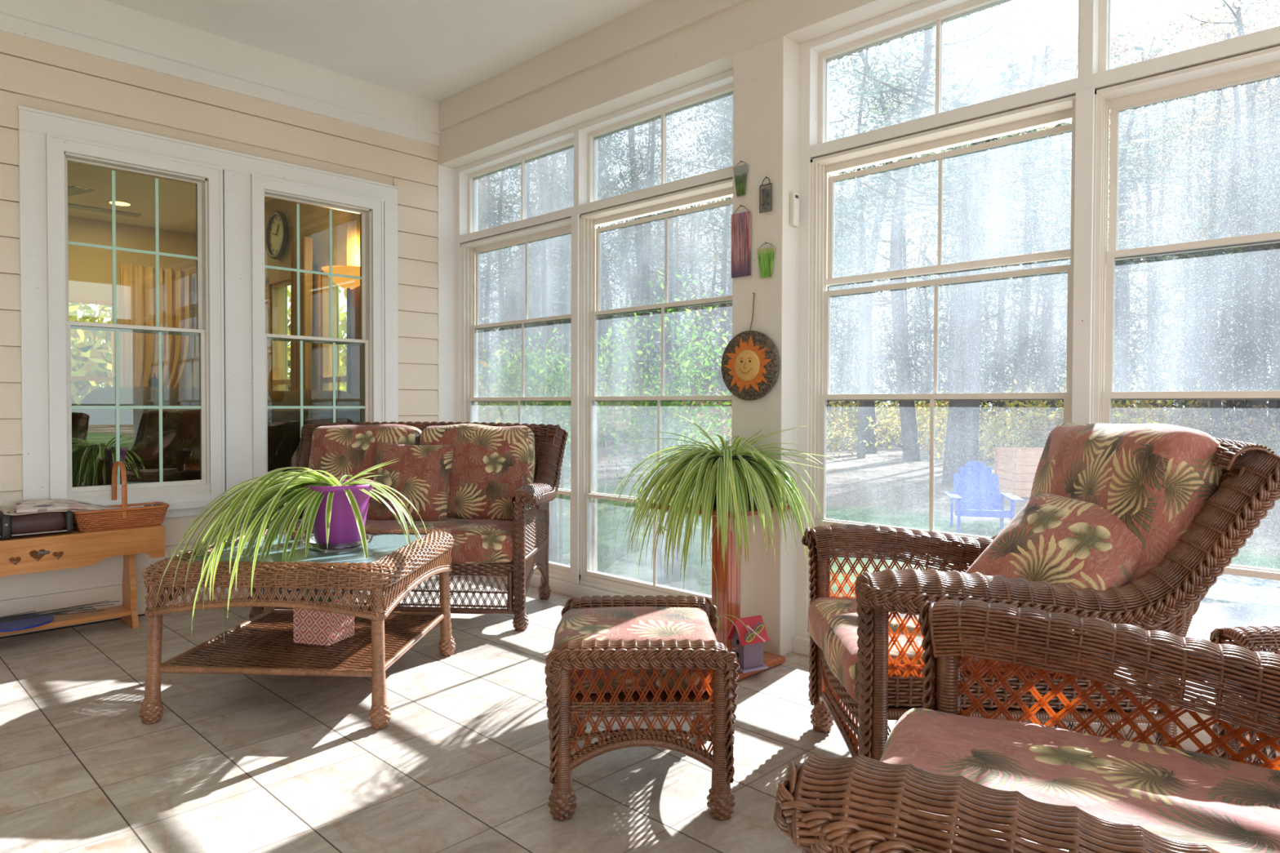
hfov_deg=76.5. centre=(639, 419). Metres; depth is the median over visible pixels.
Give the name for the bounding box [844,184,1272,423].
thicket
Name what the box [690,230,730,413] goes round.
pine tree
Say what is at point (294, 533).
turtle
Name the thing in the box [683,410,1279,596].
ground
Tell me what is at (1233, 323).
pine tree
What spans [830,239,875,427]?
pine tree
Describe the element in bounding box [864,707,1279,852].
seat cushion
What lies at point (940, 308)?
thicket
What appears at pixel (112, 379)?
window
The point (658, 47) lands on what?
wall
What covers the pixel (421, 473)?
throw pillow
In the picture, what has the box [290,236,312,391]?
curtain
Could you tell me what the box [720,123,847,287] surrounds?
pine tree
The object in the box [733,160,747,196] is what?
wall hanging
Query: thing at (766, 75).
wall column
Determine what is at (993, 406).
thicket
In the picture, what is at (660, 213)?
pine tree
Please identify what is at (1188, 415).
underbrush
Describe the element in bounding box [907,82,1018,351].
pine tree
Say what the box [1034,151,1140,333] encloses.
pine tree
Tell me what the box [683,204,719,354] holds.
pine tree
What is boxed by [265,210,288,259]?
wall clock
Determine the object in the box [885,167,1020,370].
pine tree
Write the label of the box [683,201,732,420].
pine tree
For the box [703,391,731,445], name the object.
underbrush
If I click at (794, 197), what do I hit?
sensor
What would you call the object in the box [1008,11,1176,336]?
pine tree
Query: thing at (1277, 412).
pine tree
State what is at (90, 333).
bush
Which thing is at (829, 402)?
underbrush
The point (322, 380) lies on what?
window
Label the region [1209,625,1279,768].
wicker side table
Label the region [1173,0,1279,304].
pine tree
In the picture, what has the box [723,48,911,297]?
pine tree
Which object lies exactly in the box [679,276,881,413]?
thicket
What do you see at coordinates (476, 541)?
seat cushion
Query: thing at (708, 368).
thicket
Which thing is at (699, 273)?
pine tree
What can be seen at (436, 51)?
ceiling
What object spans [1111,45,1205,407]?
pine tree
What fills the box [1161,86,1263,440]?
pine tree
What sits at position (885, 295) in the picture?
thicket
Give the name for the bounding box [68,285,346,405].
bush
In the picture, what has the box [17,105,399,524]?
trim
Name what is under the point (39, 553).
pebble
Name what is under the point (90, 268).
wall
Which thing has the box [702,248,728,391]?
pine tree
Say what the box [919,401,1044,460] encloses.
underbrush
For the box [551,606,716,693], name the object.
cushion
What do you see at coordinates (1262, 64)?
window
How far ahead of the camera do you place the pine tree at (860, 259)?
41.28 m
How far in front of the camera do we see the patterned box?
2.82 m
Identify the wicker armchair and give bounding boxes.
[773,599,1279,852]
[801,437,1279,760]
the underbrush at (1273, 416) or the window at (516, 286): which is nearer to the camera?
the window at (516, 286)
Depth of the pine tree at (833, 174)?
52.27 m
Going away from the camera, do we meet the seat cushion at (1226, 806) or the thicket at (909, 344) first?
the seat cushion at (1226, 806)
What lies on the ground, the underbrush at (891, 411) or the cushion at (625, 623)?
the underbrush at (891, 411)
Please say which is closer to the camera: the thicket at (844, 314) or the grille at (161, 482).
the grille at (161, 482)
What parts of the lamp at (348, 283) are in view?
lamp shade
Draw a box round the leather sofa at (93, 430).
[71,386,361,486]
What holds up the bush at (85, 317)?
on the ground
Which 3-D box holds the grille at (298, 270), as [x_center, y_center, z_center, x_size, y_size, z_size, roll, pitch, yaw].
[-1.786,-0.807,4.458,0.004,0.719,0.546,1,1,44]
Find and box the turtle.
[290,528,304,539]
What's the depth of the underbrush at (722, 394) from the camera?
32.02 m
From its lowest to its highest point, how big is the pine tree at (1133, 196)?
12.774 m
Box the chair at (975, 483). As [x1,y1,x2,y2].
[942,460,1023,533]
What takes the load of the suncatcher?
attached to the window at (207, 179)
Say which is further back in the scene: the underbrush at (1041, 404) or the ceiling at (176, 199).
the underbrush at (1041, 404)
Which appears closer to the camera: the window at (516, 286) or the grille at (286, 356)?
the window at (516, 286)
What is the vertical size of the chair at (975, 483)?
0.903 m
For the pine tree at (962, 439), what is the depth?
14.97 m
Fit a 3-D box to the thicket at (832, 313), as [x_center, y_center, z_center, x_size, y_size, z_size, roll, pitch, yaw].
[11.293,-3.967,58.215,18.536,14.983,19.501,0,1,6]
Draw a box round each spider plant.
[155,458,427,642]
[607,412,844,641]
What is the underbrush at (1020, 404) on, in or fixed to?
on the ground
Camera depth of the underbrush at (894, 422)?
24.81 m
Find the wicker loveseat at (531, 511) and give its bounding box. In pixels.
[248,421,568,631]
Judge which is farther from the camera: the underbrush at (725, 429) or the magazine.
the underbrush at (725, 429)
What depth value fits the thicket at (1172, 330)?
33.96 m
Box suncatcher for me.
[76,346,92,352]
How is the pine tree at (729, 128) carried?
on the ground
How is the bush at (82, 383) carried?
on the ground
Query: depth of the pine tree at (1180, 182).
32.87 m
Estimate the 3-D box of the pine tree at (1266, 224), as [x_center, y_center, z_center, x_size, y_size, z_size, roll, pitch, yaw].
[18.023,-5.149,20.327,5.424,12.697,5.550,0,1,-5]
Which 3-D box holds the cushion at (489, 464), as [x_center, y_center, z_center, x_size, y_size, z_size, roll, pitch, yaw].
[-0.817,0.270,4.055,0.586,0.497,0.257,0,1,4]
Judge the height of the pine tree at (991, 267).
12.010 m
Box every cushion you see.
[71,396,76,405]
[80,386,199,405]
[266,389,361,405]
[287,517,514,564]
[306,423,422,517]
[419,423,535,519]
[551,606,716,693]
[807,597,1139,710]
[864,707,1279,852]
[1029,422,1226,610]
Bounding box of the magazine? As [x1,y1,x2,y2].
[0,506,89,515]
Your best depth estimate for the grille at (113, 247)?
3.89 m
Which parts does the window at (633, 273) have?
sliding panel, sliding panel, transom frame, sliding panel, transom pane, sliding panel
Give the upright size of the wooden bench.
0.446 m
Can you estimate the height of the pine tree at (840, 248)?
13.566 m
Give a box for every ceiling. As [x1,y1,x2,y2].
[66,160,274,233]
[105,0,654,102]
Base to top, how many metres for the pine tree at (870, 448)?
13.678 m
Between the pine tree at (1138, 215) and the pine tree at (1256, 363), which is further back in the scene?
the pine tree at (1138, 215)
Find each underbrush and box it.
[674,377,728,449]
[674,380,731,447]
[675,383,732,447]
[676,394,729,441]
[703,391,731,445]
[826,382,946,448]
[826,390,997,453]
[826,391,899,443]
[826,402,876,458]
[866,377,1022,453]
[915,370,1062,453]
[916,358,1212,458]
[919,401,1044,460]
[942,408,1169,470]
[978,374,1275,462]
[981,411,1119,466]
[993,365,1211,442]
[1032,379,1212,435]
[1032,391,1279,456]
[1114,378,1237,431]
[1235,404,1279,454]
[1246,413,1279,455]
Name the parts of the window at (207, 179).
sash, sash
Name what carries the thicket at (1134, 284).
on the ground
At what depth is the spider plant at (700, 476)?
2.92 m
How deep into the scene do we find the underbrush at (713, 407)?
27.75 m
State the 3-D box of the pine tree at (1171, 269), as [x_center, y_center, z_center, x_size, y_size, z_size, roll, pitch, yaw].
[27.575,-6.434,40.642,4.715,14.599,4.882,0,1,-15]
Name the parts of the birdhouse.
floor plate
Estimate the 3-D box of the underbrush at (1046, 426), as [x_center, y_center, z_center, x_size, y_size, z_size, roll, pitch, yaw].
[9.587,0.668,18.075,4.933,2.284,4.189,1,1,39]
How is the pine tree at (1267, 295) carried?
on the ground
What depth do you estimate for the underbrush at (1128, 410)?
20.52 m
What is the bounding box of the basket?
[72,461,168,531]
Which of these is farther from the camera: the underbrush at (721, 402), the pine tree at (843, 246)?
the pine tree at (843, 246)
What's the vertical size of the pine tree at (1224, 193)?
14.616 m
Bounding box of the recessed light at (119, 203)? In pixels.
[106,200,133,206]
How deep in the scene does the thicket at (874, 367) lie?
53.09 m
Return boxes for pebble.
[35,550,49,555]
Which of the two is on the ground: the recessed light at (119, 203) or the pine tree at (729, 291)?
the pine tree at (729, 291)
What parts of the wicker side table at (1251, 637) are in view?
leg, panel, panel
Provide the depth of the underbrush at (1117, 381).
19.98 m
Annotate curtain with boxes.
[120,262,189,388]
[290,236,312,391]
[346,217,361,404]
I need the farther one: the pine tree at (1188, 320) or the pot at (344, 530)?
the pine tree at (1188, 320)
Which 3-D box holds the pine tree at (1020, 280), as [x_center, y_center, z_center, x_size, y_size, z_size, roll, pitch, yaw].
[20.880,-5.011,44.923,3.090,11.576,2.778,0,1,-9]
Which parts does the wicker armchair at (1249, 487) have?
leg, leg, armrest, wing panel, panel, armrest, leg, wing panel, post, panel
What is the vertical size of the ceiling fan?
0.350 m
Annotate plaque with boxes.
[720,292,779,400]
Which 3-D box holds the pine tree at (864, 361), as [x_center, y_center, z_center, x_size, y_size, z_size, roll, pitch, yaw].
[6.562,-4.766,23.018,3.666,11.780,3.751,1,1,44]
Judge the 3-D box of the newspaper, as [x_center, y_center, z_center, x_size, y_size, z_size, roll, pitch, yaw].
[-2.440,0.387,3.555,0.163,0.085,0.491,1,1,44]
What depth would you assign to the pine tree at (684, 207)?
51.14 m
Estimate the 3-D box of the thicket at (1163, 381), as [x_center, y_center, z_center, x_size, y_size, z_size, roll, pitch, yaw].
[25.529,-4.580,40.129,23.688,18.200,22.516,0,1,-25]
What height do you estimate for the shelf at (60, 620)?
0.022 m
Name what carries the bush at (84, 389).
on the ground
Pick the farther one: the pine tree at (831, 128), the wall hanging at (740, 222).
the pine tree at (831, 128)
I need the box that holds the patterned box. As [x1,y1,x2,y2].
[293,591,354,645]
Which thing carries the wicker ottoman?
on the floor
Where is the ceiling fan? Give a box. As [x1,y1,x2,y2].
[67,185,142,217]
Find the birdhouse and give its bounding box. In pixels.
[725,615,769,673]
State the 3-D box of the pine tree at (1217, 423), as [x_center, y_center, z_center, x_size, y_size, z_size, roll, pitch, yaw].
[12.141,-3.431,16.973,3.359,9.344,3.283,0,1,19]
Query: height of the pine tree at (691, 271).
15.288 m
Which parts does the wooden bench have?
trestle leg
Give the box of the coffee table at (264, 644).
[138,528,455,729]
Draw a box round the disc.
[0,613,53,632]
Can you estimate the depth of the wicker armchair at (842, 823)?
1.29 m
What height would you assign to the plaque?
0.438 m
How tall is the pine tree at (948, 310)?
11.554 m
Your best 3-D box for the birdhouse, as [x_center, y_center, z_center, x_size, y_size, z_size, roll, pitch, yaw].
[0.397,0.826,3.009,0.129,0.186,0.102,0,1,-30]
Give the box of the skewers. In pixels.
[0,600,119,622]
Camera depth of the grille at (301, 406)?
4.50 m
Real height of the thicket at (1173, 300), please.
18.112 m
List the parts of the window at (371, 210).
sash, sash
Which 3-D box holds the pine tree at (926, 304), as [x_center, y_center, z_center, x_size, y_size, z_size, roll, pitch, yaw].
[14.673,-4.995,41.604,4.129,11.632,4.058,0,1,-10]
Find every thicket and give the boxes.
[679,234,949,432]
[679,248,982,426]
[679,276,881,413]
[679,277,728,420]
[679,312,842,404]
[680,265,839,404]
[680,268,727,395]
[680,313,920,412]
[681,234,941,415]
[691,275,950,427]
[827,229,1066,431]
[830,191,1146,435]
[830,290,1066,429]
[831,188,1181,432]
[836,213,1272,430]
[840,228,1271,437]
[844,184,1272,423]
[884,174,1272,430]
[980,170,1275,427]
[1026,209,1273,439]
[1037,195,1279,435]
[1115,202,1275,432]
[1127,248,1273,442]
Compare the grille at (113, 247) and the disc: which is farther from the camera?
the grille at (113, 247)
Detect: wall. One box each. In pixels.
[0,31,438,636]
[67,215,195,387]
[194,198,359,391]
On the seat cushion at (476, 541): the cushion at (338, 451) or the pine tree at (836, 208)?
the cushion at (338, 451)
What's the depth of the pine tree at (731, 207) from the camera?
48.10 m
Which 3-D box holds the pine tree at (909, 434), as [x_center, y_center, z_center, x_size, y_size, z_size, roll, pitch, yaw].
[7.780,-7.116,22.618,6.851,16.504,6.733,0,1,12]
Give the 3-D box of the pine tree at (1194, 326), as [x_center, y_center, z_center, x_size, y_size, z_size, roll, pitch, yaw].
[18.171,-5.286,26.930,3.699,12.732,3.573,0,1,-22]
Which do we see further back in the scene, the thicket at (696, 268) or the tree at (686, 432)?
the thicket at (696, 268)
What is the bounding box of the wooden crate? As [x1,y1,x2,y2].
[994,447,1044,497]
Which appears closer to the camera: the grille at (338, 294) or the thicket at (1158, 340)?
the grille at (338, 294)
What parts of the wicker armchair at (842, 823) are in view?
leg, leg, armrest, armrest, wing panel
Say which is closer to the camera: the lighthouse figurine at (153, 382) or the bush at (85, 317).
the lighthouse figurine at (153, 382)
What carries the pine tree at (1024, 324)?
on the ground
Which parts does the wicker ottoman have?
leg, leg, panel, leg, leg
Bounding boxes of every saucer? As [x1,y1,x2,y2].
[303,533,373,552]
[713,496,755,506]
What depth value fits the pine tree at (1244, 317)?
34.09 m
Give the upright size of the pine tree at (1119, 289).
14.746 m
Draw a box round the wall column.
[731,35,799,655]
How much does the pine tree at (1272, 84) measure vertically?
17.973 m
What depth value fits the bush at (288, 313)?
18.31 m
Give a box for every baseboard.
[0,578,366,639]
[454,564,1279,765]
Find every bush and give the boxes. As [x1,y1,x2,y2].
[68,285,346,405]
[68,302,111,399]
[71,307,111,399]
[71,308,345,405]
[74,286,346,391]
[287,290,346,390]
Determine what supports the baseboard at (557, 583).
attached to the window frame at (452, 188)
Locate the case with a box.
[0,511,73,539]
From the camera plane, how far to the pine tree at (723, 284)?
33.37 m
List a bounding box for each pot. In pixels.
[302,480,374,550]
[699,452,755,500]
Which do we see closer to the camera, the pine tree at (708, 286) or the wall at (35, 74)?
the wall at (35, 74)
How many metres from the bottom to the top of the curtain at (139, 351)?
2.250 m
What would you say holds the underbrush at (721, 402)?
on the ground
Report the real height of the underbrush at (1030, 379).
3.048 m
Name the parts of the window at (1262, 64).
transom frame, sliding panel, sliding panel, sliding panel, sliding panel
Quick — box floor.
[0,566,1155,852]
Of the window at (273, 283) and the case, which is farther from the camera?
the window at (273, 283)
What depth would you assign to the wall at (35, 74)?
3.88 m
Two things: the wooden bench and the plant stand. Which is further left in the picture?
the wooden bench
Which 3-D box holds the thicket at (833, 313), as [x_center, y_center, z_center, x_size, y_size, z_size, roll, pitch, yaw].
[12.150,-4.330,50.742,20.581,16.636,21.652,1,1,33]
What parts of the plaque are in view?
cord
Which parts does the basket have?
handle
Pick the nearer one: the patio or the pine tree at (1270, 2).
the patio
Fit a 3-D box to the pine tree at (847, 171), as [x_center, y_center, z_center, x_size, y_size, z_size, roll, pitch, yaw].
[7.106,-5.548,34.016,5.541,12.955,5.737,0,1,2]
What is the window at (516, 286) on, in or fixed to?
in the window frame at (452, 188)
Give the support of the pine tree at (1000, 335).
on the ground
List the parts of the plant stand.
post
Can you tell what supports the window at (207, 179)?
in the wall at (35, 74)
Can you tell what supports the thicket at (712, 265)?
on the ground
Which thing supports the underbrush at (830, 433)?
on the ground
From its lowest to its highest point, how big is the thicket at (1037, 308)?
16.660 m
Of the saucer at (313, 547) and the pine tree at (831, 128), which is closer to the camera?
the saucer at (313, 547)
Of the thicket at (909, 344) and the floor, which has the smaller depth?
the floor
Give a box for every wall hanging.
[731,204,750,278]
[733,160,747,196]
[756,241,775,278]
[759,176,772,213]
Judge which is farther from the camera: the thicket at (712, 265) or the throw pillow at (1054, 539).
the thicket at (712, 265)
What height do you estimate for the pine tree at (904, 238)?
17.069 m
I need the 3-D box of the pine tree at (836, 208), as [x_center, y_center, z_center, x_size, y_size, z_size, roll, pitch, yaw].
[10.014,-7.807,45.794,5.055,17.094,4.940,0,1,12]
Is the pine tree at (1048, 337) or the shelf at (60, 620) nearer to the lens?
the shelf at (60, 620)
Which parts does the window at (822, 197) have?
sliding panel, sliding panel, sliding panel, transom frame, sliding panel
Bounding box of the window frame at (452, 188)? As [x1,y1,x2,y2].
[435,0,1279,637]
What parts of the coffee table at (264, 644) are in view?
leg, leg, glass, leg, leg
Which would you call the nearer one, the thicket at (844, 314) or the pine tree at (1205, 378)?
the pine tree at (1205, 378)
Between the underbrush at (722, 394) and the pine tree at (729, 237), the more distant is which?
the underbrush at (722, 394)
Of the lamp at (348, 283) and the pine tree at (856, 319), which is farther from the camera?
the pine tree at (856, 319)
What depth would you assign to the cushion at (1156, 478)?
1.88 m
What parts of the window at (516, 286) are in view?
sliding panel, transom frame, sliding panel, sliding panel, transom pane, sliding panel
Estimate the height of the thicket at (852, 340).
15.182 m
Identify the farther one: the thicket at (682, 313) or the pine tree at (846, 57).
the thicket at (682, 313)
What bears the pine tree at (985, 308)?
on the ground
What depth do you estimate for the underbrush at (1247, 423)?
19.30 m
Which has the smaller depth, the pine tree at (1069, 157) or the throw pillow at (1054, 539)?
the throw pillow at (1054, 539)
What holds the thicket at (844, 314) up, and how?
on the ground
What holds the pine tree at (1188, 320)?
on the ground
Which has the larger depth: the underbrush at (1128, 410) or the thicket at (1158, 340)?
the thicket at (1158, 340)
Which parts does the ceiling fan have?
blade, blade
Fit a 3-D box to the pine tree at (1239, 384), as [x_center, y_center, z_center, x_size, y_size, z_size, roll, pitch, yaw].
[23.811,-7.708,31.374,4.769,17.466,4.852,0,1,6]
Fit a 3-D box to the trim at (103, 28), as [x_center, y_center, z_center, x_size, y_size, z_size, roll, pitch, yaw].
[-3.168,-1.755,2.914,0.046,0.247,5.600,1,1,44]
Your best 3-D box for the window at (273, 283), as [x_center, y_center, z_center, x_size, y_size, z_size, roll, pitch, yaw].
[-2.978,-0.316,6.809,0.650,1.800,0.080,1,1,44]
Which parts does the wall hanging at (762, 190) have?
glass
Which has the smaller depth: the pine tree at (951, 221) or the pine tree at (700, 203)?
the pine tree at (951, 221)
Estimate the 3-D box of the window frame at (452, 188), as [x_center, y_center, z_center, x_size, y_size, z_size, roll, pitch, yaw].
[1.377,-0.272,2.617,7.080,2.460,0.282,1,1,44]
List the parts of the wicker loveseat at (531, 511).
leg, panel, armrest, panel, leg, panel, armrest, wing panel, leg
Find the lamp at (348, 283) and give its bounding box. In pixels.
[321,265,359,394]
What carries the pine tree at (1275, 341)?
on the ground
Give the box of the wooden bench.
[0,524,164,635]
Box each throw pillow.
[366,441,455,521]
[964,491,1142,613]
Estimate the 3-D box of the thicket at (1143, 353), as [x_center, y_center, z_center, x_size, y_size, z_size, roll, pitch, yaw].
[21.039,-3.931,41.774,20.691,15.898,19.668,0,1,-9]
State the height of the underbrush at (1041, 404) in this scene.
3.151 m
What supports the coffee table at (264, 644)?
on the floor
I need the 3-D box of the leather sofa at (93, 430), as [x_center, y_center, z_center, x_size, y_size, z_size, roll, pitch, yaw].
[-2.755,0.362,4.539,1.147,1.090,2.860,1,1,44]
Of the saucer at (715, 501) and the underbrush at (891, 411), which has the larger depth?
the underbrush at (891, 411)
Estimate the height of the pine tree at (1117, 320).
17.887 m
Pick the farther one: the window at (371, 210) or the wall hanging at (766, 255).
the window at (371, 210)
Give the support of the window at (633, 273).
in the window frame at (452, 188)
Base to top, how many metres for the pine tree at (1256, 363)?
11.796 m
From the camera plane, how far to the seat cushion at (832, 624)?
2.05 m
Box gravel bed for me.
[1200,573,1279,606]
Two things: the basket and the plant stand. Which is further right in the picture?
the plant stand
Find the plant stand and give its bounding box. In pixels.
[650,497,801,681]
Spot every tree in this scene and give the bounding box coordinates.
[608,162,726,284]
[628,206,694,327]
[653,120,733,443]
[665,203,711,319]
[674,117,733,338]
[674,203,729,403]
[674,207,720,387]
[674,275,732,524]
[675,204,709,393]
[679,238,697,333]
[680,255,728,412]
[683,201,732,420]
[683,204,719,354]
[684,204,719,402]
[685,124,733,411]
[686,203,733,360]
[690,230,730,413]
[697,207,731,325]
[701,116,733,419]
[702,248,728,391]
[706,120,733,281]
[706,199,733,357]
[712,58,837,249]
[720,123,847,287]
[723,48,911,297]
[826,132,911,430]
[827,13,1262,486]
[827,128,853,343]
[828,170,856,313]
[829,38,937,457]
[829,44,993,453]
[829,173,857,381]
[830,208,860,364]
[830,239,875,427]
[831,0,1056,461]
[831,202,893,374]
[831,212,861,423]
[834,199,911,428]
[836,248,880,423]
[871,63,948,341]
[880,220,951,414]
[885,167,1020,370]
[893,74,1018,410]
[897,55,1058,367]
[906,218,951,432]
[906,253,951,408]
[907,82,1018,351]
[928,124,1071,440]
[934,26,1153,447]
[942,22,1141,447]
[942,171,1032,431]
[982,76,1136,439]
[982,266,1007,373]
[996,226,1040,376]
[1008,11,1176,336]
[1014,0,1223,408]
[1022,128,1121,359]
[1022,156,1071,324]
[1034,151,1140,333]
[1046,50,1209,419]
[1061,187,1162,364]
[1107,1,1232,411]
[1107,120,1206,324]
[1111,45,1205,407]
[1128,8,1279,431]
[1128,21,1279,439]
[1128,132,1246,366]
[1130,89,1243,426]
[1132,86,1275,425]
[1135,152,1227,388]
[1139,0,1279,448]
[1140,87,1279,435]
[1142,193,1236,388]
[1156,80,1279,417]
[1159,224,1226,386]
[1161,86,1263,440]
[1172,89,1262,427]
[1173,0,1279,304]
[1175,4,1279,449]
[1179,84,1279,342]
[1181,10,1279,441]
[1183,0,1279,441]
[1188,98,1279,354]
[1206,76,1279,451]
[1217,81,1275,426]
[1225,0,1279,299]
[1242,160,1279,325]
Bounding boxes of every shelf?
[0,605,130,635]
[165,612,439,669]
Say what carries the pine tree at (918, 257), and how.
on the ground
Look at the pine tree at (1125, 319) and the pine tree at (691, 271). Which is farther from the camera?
the pine tree at (691, 271)
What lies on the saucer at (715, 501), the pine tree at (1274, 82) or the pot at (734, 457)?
the pot at (734, 457)
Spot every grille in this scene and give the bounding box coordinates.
[67,170,197,326]
[71,329,200,484]
[264,203,361,337]
[267,340,364,437]
[285,284,288,391]
[337,284,339,390]
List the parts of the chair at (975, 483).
leg, armrest, leg, rail, leg, armrest, leg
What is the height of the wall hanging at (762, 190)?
0.142 m
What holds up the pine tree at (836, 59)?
on the ground
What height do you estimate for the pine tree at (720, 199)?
15.183 m
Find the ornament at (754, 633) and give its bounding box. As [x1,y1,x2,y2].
[744,622,765,642]
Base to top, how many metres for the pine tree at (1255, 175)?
10.830 m
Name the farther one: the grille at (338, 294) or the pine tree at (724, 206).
the pine tree at (724, 206)
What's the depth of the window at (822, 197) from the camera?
3.03 m
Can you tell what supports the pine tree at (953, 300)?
on the ground
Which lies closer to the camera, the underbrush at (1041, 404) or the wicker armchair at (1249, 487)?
the wicker armchair at (1249, 487)
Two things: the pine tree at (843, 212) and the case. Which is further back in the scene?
the pine tree at (843, 212)
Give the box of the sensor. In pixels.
[789,191,799,226]
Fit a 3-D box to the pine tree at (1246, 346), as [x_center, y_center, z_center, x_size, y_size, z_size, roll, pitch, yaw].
[20.068,-5.234,26.769,5.097,12.653,4.981,0,1,-10]
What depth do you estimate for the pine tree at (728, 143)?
30.11 m
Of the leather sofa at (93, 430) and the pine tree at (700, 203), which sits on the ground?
the pine tree at (700, 203)
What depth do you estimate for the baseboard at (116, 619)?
3.62 m
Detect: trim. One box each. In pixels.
[0,0,441,146]
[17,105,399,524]
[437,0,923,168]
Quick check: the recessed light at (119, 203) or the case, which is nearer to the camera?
the case
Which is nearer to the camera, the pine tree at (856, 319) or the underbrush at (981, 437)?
the underbrush at (981, 437)
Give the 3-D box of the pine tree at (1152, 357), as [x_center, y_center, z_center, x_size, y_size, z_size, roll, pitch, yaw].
[16.172,-5.579,25.776,3.884,13.354,4.320,0,1,-4]
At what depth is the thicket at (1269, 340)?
32.45 m
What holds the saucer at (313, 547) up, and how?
on the coffee table at (264, 644)
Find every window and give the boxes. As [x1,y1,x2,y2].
[45,133,225,516]
[68,298,115,386]
[250,173,384,480]
[265,271,290,391]
[315,256,346,391]
[460,137,573,577]
[578,82,733,602]
[807,0,1079,631]
[1090,0,1279,723]
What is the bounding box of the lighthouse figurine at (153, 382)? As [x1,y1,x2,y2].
[147,373,158,386]
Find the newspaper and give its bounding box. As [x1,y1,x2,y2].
[15,498,139,512]
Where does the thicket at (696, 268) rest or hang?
on the ground
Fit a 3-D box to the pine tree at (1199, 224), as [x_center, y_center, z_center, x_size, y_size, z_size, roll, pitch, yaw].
[26.837,-4.497,39.193,3.542,10.780,3.462,1,1,22]
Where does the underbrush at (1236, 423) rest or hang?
on the ground
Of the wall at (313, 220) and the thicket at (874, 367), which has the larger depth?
the thicket at (874, 367)
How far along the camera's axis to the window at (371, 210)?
4.46 m
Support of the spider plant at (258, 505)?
in the pot at (344, 530)
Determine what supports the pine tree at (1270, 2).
on the ground
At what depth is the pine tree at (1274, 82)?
41.91 m
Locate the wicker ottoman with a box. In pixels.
[544,595,739,821]
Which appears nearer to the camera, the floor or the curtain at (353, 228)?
the floor
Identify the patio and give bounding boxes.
[1178,603,1279,703]
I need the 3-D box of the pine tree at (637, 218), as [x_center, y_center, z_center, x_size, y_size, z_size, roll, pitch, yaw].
[-0.482,-7.999,32.154,7.637,17.885,7.907,1,1,44]
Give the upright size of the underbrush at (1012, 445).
1.595 m
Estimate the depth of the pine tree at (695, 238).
42.37 m
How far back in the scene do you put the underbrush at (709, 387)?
26.21 m
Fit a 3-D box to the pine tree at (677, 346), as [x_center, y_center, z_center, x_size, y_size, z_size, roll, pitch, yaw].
[2.219,-6.494,44.635,3.618,14.461,3.254,0,1,-13]
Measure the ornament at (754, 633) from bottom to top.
0.062 m
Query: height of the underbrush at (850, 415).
3.082 m
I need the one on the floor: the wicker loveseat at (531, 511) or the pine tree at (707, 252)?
the wicker loveseat at (531, 511)
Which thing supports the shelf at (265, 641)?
attached to the coffee table at (264, 644)
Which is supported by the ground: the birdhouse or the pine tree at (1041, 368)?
the pine tree at (1041, 368)

